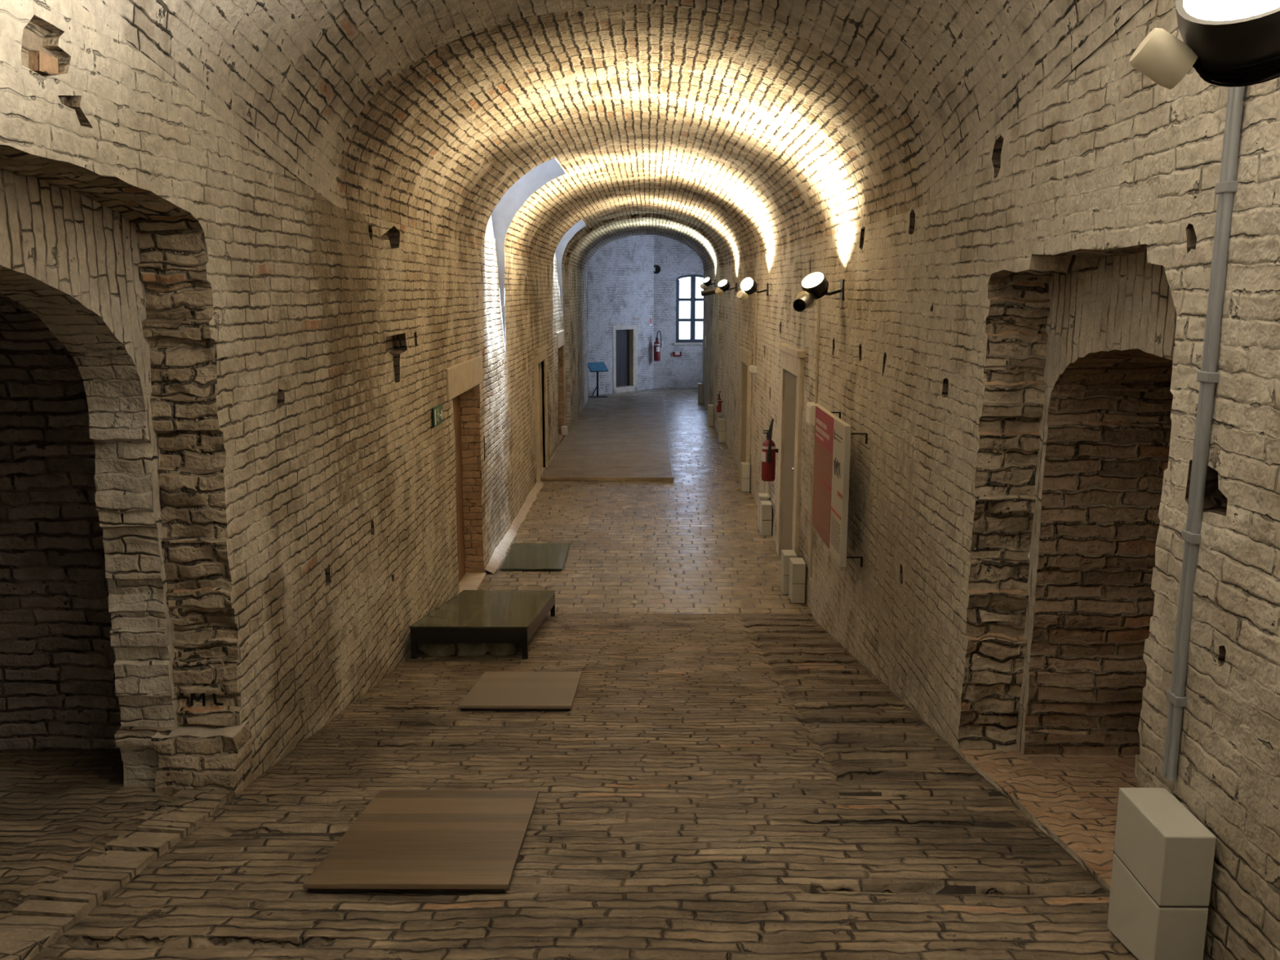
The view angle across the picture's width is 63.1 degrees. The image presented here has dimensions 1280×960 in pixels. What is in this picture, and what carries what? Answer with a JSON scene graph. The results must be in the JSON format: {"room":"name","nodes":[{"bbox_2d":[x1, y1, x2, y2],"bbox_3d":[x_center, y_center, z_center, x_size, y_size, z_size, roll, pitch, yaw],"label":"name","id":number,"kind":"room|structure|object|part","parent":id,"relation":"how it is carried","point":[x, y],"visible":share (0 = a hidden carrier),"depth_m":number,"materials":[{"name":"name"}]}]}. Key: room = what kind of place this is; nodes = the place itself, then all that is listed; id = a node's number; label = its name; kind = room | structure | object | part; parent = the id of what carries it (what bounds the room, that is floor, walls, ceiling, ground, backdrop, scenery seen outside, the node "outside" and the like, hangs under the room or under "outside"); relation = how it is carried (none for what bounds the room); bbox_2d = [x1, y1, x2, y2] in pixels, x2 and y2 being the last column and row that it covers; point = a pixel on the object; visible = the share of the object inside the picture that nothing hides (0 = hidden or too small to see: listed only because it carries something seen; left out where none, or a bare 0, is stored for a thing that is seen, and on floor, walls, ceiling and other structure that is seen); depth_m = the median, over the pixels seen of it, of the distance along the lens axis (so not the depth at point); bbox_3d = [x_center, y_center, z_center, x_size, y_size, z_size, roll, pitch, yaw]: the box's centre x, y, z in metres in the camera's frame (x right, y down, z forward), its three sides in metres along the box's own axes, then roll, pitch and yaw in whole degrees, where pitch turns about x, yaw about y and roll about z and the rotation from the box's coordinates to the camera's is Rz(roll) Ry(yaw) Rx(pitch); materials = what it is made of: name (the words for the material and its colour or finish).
{"room":"vaulted fortress corridor","nodes":[
{"label":"vaulted fortress corridor","id":0,"kind":"room"},
{"bbox_2d":[0,0,587,921],"bbox_3d":[-2.551,-1.684,12.630,2.035,5.010,31.407,0,10,1],"label":"wall","id":1,"kind":"structure","parent":0,"point":[226,473],"depth_m":4.74,"materials":[{"name":"brick"}]},
{"bbox_2d":[0,788,232,959],"bbox_3d":[-1.817,1.338,3.032,0.214,0.509,2.742,0,10,1],"label":"brick threshold","id":2,"kind":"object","parent":1,"relation":"attached to","point":[37,923],"depth_m":3.46,"materials":[{"name":"beige brick"}]},
{"bbox_2d":[151,720,253,797],"bbox_3d":[-1.872,1.212,4.453,0.349,0.296,0.230,0,10,1],"label":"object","id":3,"kind":"structure","parent":1,"relation":"attached to","point":[193,757],"depth_m":4.39,"materials":[{"name":"brick"}]},
{"bbox_2d":[190,693,222,706],"bbox_3d":[-1.862,0.943,4.475,0.140,0.062,0.017,0,10,1],"label":"painted letters","id":4,"kind":"object","parent":1,"relation":"attached to","point":[193,695],"visible":1,"depth_m":4.48,"materials":[{"name":"black paint"}]},
{"bbox_2d":[431,404,443,427],"bbox_3d":[-1.659,-0.530,8.560,0.019,0.155,0.360,0,10,1],"label":"exit sign","id":5,"kind":"object","parent":1,"relation":"attached to","point":[437,411],"visible":1,"depth_m":8.51,"materials":[{"name":"teal plastic"}]},
{"bbox_2d":[445,355,486,592],"bbox_3d":[-1.778,0.018,10.105,0.270,2.330,1.880,0,10,1],"label":"door frame","id":6,"kind":"structure","parent":1,"relation":"in","point":[461,377],"depth_m":10.66,"materials":[{"name":"stone"}]},
{"bbox_2d":[484,444,559,573],"bbox_3d":[-1.506,-0.611,19.818,0.204,0.066,17.620,0,10,1],"label":"baseboard","id":7,"kind":"structure","parent":1,"relation":"attached to","point":[500,552],"depth_m":13.00,"materials":[{"name":"beige stone"}]},
{"bbox_2d":[484,157,566,365],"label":"window","id":8,"kind":"structure","parent":1,"relation":"in","point":[501,217],"depth_m":12.43,"materials":[{"name":"glass"}]},
{"bbox_2d":[533,344,548,482],"bbox_3d":[-1.650,-1.091,16.809,0.230,2.100,1.590,0,10,1],"label":"door","id":9,"kind":"structure","parent":1,"relation":"in","point":[540,353],"depth_m":16.23,"materials":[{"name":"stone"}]},
{"bbox_2d":[556,328,565,348],"bbox_3d":[-1.723,-1.877,20.666,0.370,2.140,1.700,0,10,1],"label":"door","id":10,"kind":"structure","parent":1,"relation":"in","point":[561,341],"depth_m":20.35,"materials":[{"name":"plastic"}]},
{"bbox_2d":[553,219,586,319],"bbox_3d":[-1.422,-4.386,19.823,0.819,2.600,1.850,0,10,1],"label":"window","id":11,"kind":"structure","parent":1,"relation":"in","point":[557,296],"depth_m":20.67,"materials":[{"name":"glass"}]},
{"bbox_2d":[31,387,1138,959],"bbox_3d":[0.090,-0.792,15.205,7.500,2.143,36.200,0,10,1],"label":"floor","id":12,"kind":"structure","parent":0,"point":[722,778],"depth_m":4.24,"materials":[{"name":"brick"}]},
{"bbox_2d":[302,789,538,892],"bbox_3d":[-0.752,1.308,3.844,0.660,0.192,0.972,0,10,0],"label":"board","id":13,"kind":"object","parent":12,"relation":"on","point":[404,840],"visible":1,"depth_m":3.71,"materials":[{"name":"laminate"}]},
{"bbox_2d":[417,643,515,656],"bbox_3d":[-1.260,1.203,8.348,0.732,0.390,1.573,0,10,1],"label":"stones","id":14,"kind":"object","parent":12,"relation":"on","point":[430,649],"visible":0.29,"depth_m":7.59},
{"bbox_2d":[408,590,555,658],"bbox_3d":[-1.212,1.146,8.532,0.845,0.604,2.160,0,10,1],"label":"platform","id":15,"kind":"object","parent":12,"relation":"on","point":[470,616],"visible":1,"depth_m":7.82,"materials":[{"name":"brown wood"}]},
{"bbox_3d":[-1.619,1.218,7.476,0.040,0.124,0.040,0,10,1],"label":"leg","id":16,"kind":"part","parent":15,"relation":"part of","materials":[{"name":"black wood"}]},
{"bbox_3d":[-1.212,1.036,8.512,0.845,0.379,2.160,0,10,1],"label":"glass","id":17,"kind":"part","parent":15,"relation":"part of","materials":[{"name":"glass"}]},
{"bbox_3d":[-0.824,1.220,7.469,0.040,0.124,0.040,0,10,1],"label":"leg","id":18,"kind":"part","parent":15,"relation":"part of","materials":[{"name":"black metal"}]},
{"bbox_3d":[-0.804,1.193,9.609,0.040,0.124,0.040,0,10,1],"label":"leg","id":19,"kind":"part","parent":15,"relation":"part of","materials":[{"name":"black metal"}]},
{"bbox_2d":[457,671,582,711],"bbox_3d":[-0.702,1.277,6.343,0.635,0.190,0.962,0,10,0],"label":"board","id":20,"kind":"object","parent":12,"relation":"on","point":[494,691],"visible":1,"depth_m":6.22,"materials":[{"name":"laminate"}]},
{"bbox_2d":[499,542,570,570],"bbox_3d":[-1.173,0.868,11.841,0.680,0.026,1.160,0,10,1],"label":"floor panel","id":21,"kind":"object","parent":12,"relation":"on","point":[521,556],"visible":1,"depth_m":11.75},
{"bbox_2d":[697,382,702,403],"bbox_3d":[1.626,-2.345,28.047,0.125,0.514,0.250,0,10,1],"label":"cable box","id":22,"kind":"object","parent":12,"relation":"on","point":[700,384],"visible":1,"depth_m":27.93,"materials":[{"name":"grey plastic"}]},
{"bbox_2d":[707,404,713,426],"bbox_3d":[1.581,-1.452,23.331,0.125,0.454,0.250,0,10,1],"label":"cable box","id":23,"kind":"object","parent":12,"relation":"on","point":[710,406],"visible":1,"depth_m":23.21,"materials":[{"name":"grey plastic"}]},
{"bbox_2d":[780,549,796,594],"bbox_3d":[1.492,0.924,10.469,0.125,0.404,0.230,0,10,1],"label":"cable box","id":24,"kind":"object","parent":12,"relation":"on","point":[786,554],"visible":0.66,"depth_m":10.38,"materials":[{"name":"grey plastic"}]},
{"bbox_2d":[541,395,671,480],"bbox_3d":[-0.473,-1.190,23.027,2.090,0.051,13.080,0,10,1],"label":"floor","id":25,"kind":"structure","parent":0,"point":[613,437],"depth_m":20.13,"materials":[{"name":"wood laminate"}]},
{"bbox_2d":[560,426,567,435],"bbox_3d":[-1.553,-1.014,21.382,0.120,0.175,0.200,0,10,1],"label":"box","id":26,"kind":"object","parent":25,"relation":"on","point":[563,428],"visible":1,"depth_m":21.29,"materials":[{"name":"white plastic"}]},
{"bbox_2d":[587,361,608,397],"bbox_3d":[-1.181,-2.782,28.934,0.540,0.957,0.322,-5,12,-28],"label":"lectern stand","id":27,"kind":"object","parent":25,"relation":"on","point":[600,366],"visible":0.88,"depth_m":28.89,"materials":[{"name":"black paint"}]},
{"bbox_3d":[-1.181,-2.715,28.946,0.044,0.780,0.040,-5,12,-28],"label":"post","id":28,"kind":"part","parent":27,"relation":"part of","materials":[{"name":"black metal"}]},
{"bbox_2d":[587,361,608,372],"bbox_3d":[-1.184,-3.131,28.875,0.540,0.250,0.312,-5,12,-28],"label":"sign","id":29,"kind":"object","parent":27,"relation":"on","point":[600,366],"depth_m":28.85,"materials":[{"name":"blue paint"}]},
{"bbox_2d":[662,395,674,480],"bbox_3d":[0.587,-1.192,23.017,0.030,0.058,13.080,0,10,1],"label":"trim","id":30,"kind":"structure","parent":25,"relation":"attached to","point":[670,457],"depth_m":20.09,"materials":[{"name":"silver metal"}]},
{"bbox_2d":[75,0,1151,272],"bbox_3d":[-0.002,-3.962,12.187,3.980,2.512,31.400,0,10,1],"label":"ceiling","id":31,"kind":"structure","parent":0,"point":[731,131],"depth_m":6.11,"materials":[{"name":"brick"}]},
{"bbox_2d":[586,235,653,395],"bbox_3d":[-0.702,-5.136,30.457,0.250,5.250,3.292,8,13,38],"label":"wall","id":32,"kind":"structure","parent":0,"point":[620,273],"depth_m":30.39,"materials":[{"name":"brick"}]},
{"bbox_2d":[612,324,637,393],"bbox_3d":[-0.534,-3.608,30.940,0.265,1.970,1.140,8,13,38],"label":"door","id":33,"kind":"structure","parent":32,"relation":"in","point":[620,334],"depth_m":31.06,"materials":[{"name":"stone"}]},
{"bbox_2d":[648,316,652,325],"bbox_3d":[0.323,-4.814,31.618,0.019,0.260,0.120,8,13,38],"label":"notice","id":34,"kind":"object","parent":32,"relation":"attached to","point":[650,317],"visible":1,"depth_m":31.60,"materials":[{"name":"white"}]},
{"bbox_2d":[653,235,703,388],"bbox_3d":[2.200,-5.410,31.958,3.615,5.250,0.160,-1,10,-7],"label":"wall","id":35,"kind":"structure","parent":0,"point":[675,260],"depth_m":31.77,"materials":[{"name":"brick"}]},
{"bbox_2d":[653,265,660,273],"bbox_3d":[0.497,-6.363,31.472,0.260,0.260,0.050,2,10,8],"label":"air vent","id":36,"kind":"object","parent":35,"relation":"in","point":[657,267],"visible":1,"depth_m":31.45,"materials":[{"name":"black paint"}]},
{"bbox_2d":[653,330,661,360],"bbox_3d":[0.514,-4.086,31.697,0.218,0.918,0.238,-6,12,-31],"label":"fire extinguisher","id":37,"kind":"object","parent":35,"relation":"attached to","point":[657,345],"visible":1,"depth_m":31.63,"materials":[{"name":"red metal"}]},
{"bbox_2d":[672,351,681,356],"bbox_3d":[1.145,-3.871,31.992,0.260,0.150,0.059,-1,10,-7],"label":"bracket","id":38,"kind":"object","parent":35,"relation":"attached to","point":[674,353],"visible":1,"depth_m":31.97,"materials":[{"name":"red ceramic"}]},
{"bbox_2d":[674,274,703,344],"bbox_3d":[1.625,-5.212,31.872,1.190,2.110,0.170,-1,10,-7],"label":"window","id":39,"kind":"structure","parent":35,"relation":"in","point":[692,319],"depth_m":31.88,"materials":[{"name":"grey paint"}]},
{"bbox_3d":[1.630,-4.197,32.023,1.190,0.060,0.100,-1,10,-7],"label":"sill","id":40,"kind":"part","parent":39,"relation":"part of","materials":[{"name":"stone"}]},
{"bbox_2d":[702,0,1279,959],"bbox_3d":[2.220,-1.676,12.585,1.396,5.010,31.405,0,10,1],"label":"wall","id":41,"kind":"structure","parent":0,"point":[1017,350],"depth_m":4.73,"materials":[{"name":"brick"}]},
{"bbox_2d":[700,276,715,289],"bbox_3d":[1.486,-4.323,22.880,0.340,0.288,0.257,0,10,1],"label":"floodlight","id":42,"kind":"object","parent":41,"relation":"attached to","point":[707,281],"visible":1,"depth_m":22.84,"materials":[{"name":"black metal"}]},
{"bbox_2d":[700,283,706,289],"bbox_3d":[1.394,-4.239,22.848,0.109,0.135,0.154,9,13,40],"label":"spotlight","id":43,"kind":"object","parent":42,"relation":"on","point":[704,286],"depth_m":22.81,"materials":[{"name":"beige plastic"}]},
{"bbox_2d":[700,279,737,296],"bbox_3d":[1.382,-3.378,18.308,0.622,0.302,0.320,0,10,1],"label":"floodlight","id":44,"kind":"object","parent":41,"relation":"attached to","point":[723,285],"visible":1,"depth_m":18.28,"materials":[{"name":"black metal"}]},
{"bbox_2d":[715,288,724,295],"bbox_3d":[1.390,-3.296,18.242,0.109,0.135,0.154,9,13,40],"label":"spotlight","id":45,"kind":"object","parent":44,"relation":"on","point":[720,291],"depth_m":18.21,"materials":[{"name":"beige plastic"}]},
{"bbox_2d":[716,390,722,412],"bbox_3d":[1.644,-1.631,21.545,0.119,0.459,0.109,-8,13,-37],"label":"fire extinguisher","id":46,"kind":"object","parent":41,"relation":"attached to","point":[719,401],"visible":1,"depth_m":21.52,"materials":[{"name":"red metal"}]},
{"bbox_2d":[718,417,725,442],"bbox_3d":[1.637,-0.994,20.822,0.125,0.454,0.250,0,10,1],"label":"cable box","id":47,"kind":"object","parent":41,"relation":"attached to","point":[722,421],"visible":1,"depth_m":20.71,"materials":[{"name":"grey plastic"}]},
{"bbox_2d":[737,346,751,474],"bbox_3d":[1.812,-1.023,16.468,0.419,2.090,1.560,0,10,1],"label":"door","id":48,"kind":"structure","parent":41,"relation":"in","point":[745,354],"depth_m":16.87,"materials":[{"name":"wood"}]},
{"bbox_2d":[740,462,750,491],"bbox_3d":[1.590,-0.047,15.754,0.125,0.414,0.240,0,10,1],"label":"cable box","id":49,"kind":"object","parent":41,"relation":"attached to","point":[744,466],"visible":1,"depth_m":15.64,"materials":[{"name":"grey plastic"}]},
{"bbox_2d":[736,276,768,301],"bbox_3d":[1.441,-2.450,13.367,0.410,0.304,0.268,0,10,1],"label":"floodlight","id":50,"kind":"object","parent":41,"relation":"attached to","point":[748,286],"visible":1,"depth_m":13.34,"materials":[{"name":"black metal"}]},
{"bbox_2d":[736,290,748,301],"bbox_3d":[1.314,-2.357,13.331,0.109,0.135,0.154,9,13,40],"label":"spotlight","id":51,"kind":"object","parent":50,"relation":"on","point":[743,295],"depth_m":13.29,"materials":[{"name":"beige plastic"}]},
{"bbox_3d":[1.528,-2.440,13.401,0.228,0.072,0.062,3,11,17],"label":"arm","id":52,"kind":"part","parent":50,"relation":"part of","materials":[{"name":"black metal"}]},
{"bbox_3d":[1.636,-2.445,13.374,0.020,0.160,0.120,0,10,1],"label":"wall plate","id":53,"kind":"part","parent":50,"relation":"part of","materials":[{"name":"black metal"}]},
{"bbox_2d":[749,364,756,373],"bbox_3d":[1.616,-1.580,14.844,0.100,0.090,0.300,0,10,1],"label":"wall box","id":54,"kind":"object","parent":41,"relation":"attached to","point":[753,369],"visible":0.94,"depth_m":14.70,"materials":[{"name":"white plastic"}]},
{"bbox_2d":[754,282,757,365],"bbox_3d":[1.645,-2.199,14.726,0.051,1.170,0.038,0,10,1],"label":"conduit","id":55,"kind":"object","parent":41,"relation":"attached to","point":[755,325],"visible":0.78,"depth_m":14.72,"materials":[{"name":"beige"}]},
{"bbox_2d":[757,493,769,529],"bbox_3d":[1.568,0.402,13.244,0.125,0.434,0.220,0,10,1],"label":"cable box","id":56,"kind":"object","parent":41,"relation":"attached to","point":[761,496],"visible":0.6,"depth_m":13.19,"materials":[{"name":"grey plastic"}]},
{"bbox_2d":[759,500,772,535],"bbox_3d":[1.563,0.474,12.958,0.125,0.394,0.250,0,10,1],"label":"cable box","id":57,"kind":"object","parent":41,"relation":"attached to","point":[766,506],"visible":1,"depth_m":12.84,"materials":[{"name":"grey plastic"}]},
{"bbox_2d":[761,418,778,481],"bbox_3d":[1.510,-0.356,12.136,0.204,0.735,0.180,-9,14,-40],"label":"fire extinguisher","id":58,"kind":"object","parent":41,"relation":"attached to","point":[769,450],"visible":1,"depth_m":12.10,"materials":[{"name":"red metal"}]},
{"bbox_2d":[776,342,805,557],"bbox_3d":[1.781,-0.218,11.177,0.467,2.410,1.600,0,10,1],"label":"door","id":59,"kind":"structure","parent":41,"relation":"in","point":[792,357],"depth_m":11.56,"materials":[{"name":"wood"}]},
{"bbox_2d":[788,557,805,603],"bbox_3d":[1.537,0.981,10.189,0.125,0.394,0.240,0,10,1],"label":"cable box","id":60,"kind":"object","parent":41,"relation":"attached to","point":[797,565],"visible":1,"depth_m":10.08,"materials":[{"name":"grey plastic"}]},
{"bbox_2d":[808,426,814,577],"bbox_3d":[1.593,0.199,9.533,0.051,1.420,0.038,0,10,1],"label":"conduit","id":61,"kind":"object","parent":41,"relation":"attached to","point":[811,526],"visible":0.48,"depth_m":9.57,"materials":[{"name":"beige"}]},
{"bbox_2d":[805,401,818,426],"bbox_3d":[1.565,-0.597,9.412,0.100,0.190,0.260,0,10,1],"label":"wall box","id":62,"kind":"object","parent":41,"relation":"attached to","point":[811,406],"visible":0.8,"depth_m":9.31,"materials":[{"name":"white plastic"}]},
{"bbox_2d":[814,297,820,404],"bbox_3d":[1.593,-1.208,9.276,0.051,1.060,0.038,0,10,1],"label":"conduit","id":63,"kind":"object","parent":41,"relation":"attached to","point":[818,335],"visible":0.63,"depth_m":9.27,"materials":[{"name":"beige"}]},
{"bbox_2d":[792,271,844,311],"bbox_3d":[1.352,-1.472,8.125,0.525,0.309,0.290,-7,12,-33],"label":"floodlight","id":64,"kind":"object","parent":41,"relation":"attached to","point":[815,285],"visible":1,"depth_m":8.12,"materials":[{"name":"black metal"}]},
{"bbox_2d":[795,291,815,308],"bbox_3d":[1.294,-1.406,8.127,0.109,0.135,0.154,9,13,40],"label":"spotlight","id":65,"kind":"object","parent":64,"relation":"on","point":[800,304],"depth_m":8.08,"materials":[{"name":"beige plastic"}]},
{"bbox_3d":[1.495,-1.482,8.192,0.196,0.061,0.050,2,11,11],"label":"arm","id":66,"kind":"part","parent":64,"relation":"part of","materials":[{"name":"black metal"}]},
{"bbox_3d":[1.587,-1.494,8.170,0.020,0.160,0.120,0,10,1],"label":"wall plate","id":67,"kind":"part","parent":64,"relation":"part of","materials":[{"name":"black metal"}]},
{"bbox_2d":[812,405,867,567],"bbox_3d":[1.506,0.010,7.912,0.179,1.015,1.310,0,10,1],"label":"board","id":68,"kind":"object","parent":41,"relation":"attached to","point":[832,452],"visible":1,"depth_m":7.69,"materials":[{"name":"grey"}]},
{"bbox_2d":[1106,787,1216,959],"bbox_3d":[1.457,1.139,2.929,0.135,0.451,0.280,0,10,1],"label":"cable box","id":69,"kind":"object","parent":41,"relation":"attached to","point":[1163,857],"visible":1,"depth_m":2.82,"materials":[{"name":"grey plastic"}]},
{"bbox_2d":[1162,85,1244,781],"bbox_3d":[1.532,-0.109,2.819,0.052,1.960,0.061,0,10,1],"label":"conduit","id":70,"kind":"object","parent":41,"relation":"attached to","point":[1208,375],"visible":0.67,"depth_m":2.80,"materials":[{"name":"grey metal"}]},
{"bbox_2d":[1128,0,1279,89],"bbox_3d":[1.291,-0.955,2.140,0.501,0.281,0.290,0,10,1],"label":"floodlight","id":71,"kind":"object","parent":41,"relation":"attached to","point":[1228,43],"visible":1,"depth_m":2.13,"materials":[{"name":"black metal"}]},
{"bbox_2d":[1128,27,1197,89],"bbox_3d":[1.106,-0.890,2.202,0.131,0.123,0.095,0,10,1],"label":"spotlight","id":72,"kind":"object","parent":71,"relation":"on","point":[1161,56],"depth_m":2.17,"materials":[{"name":"beige plastic"}]}
]}

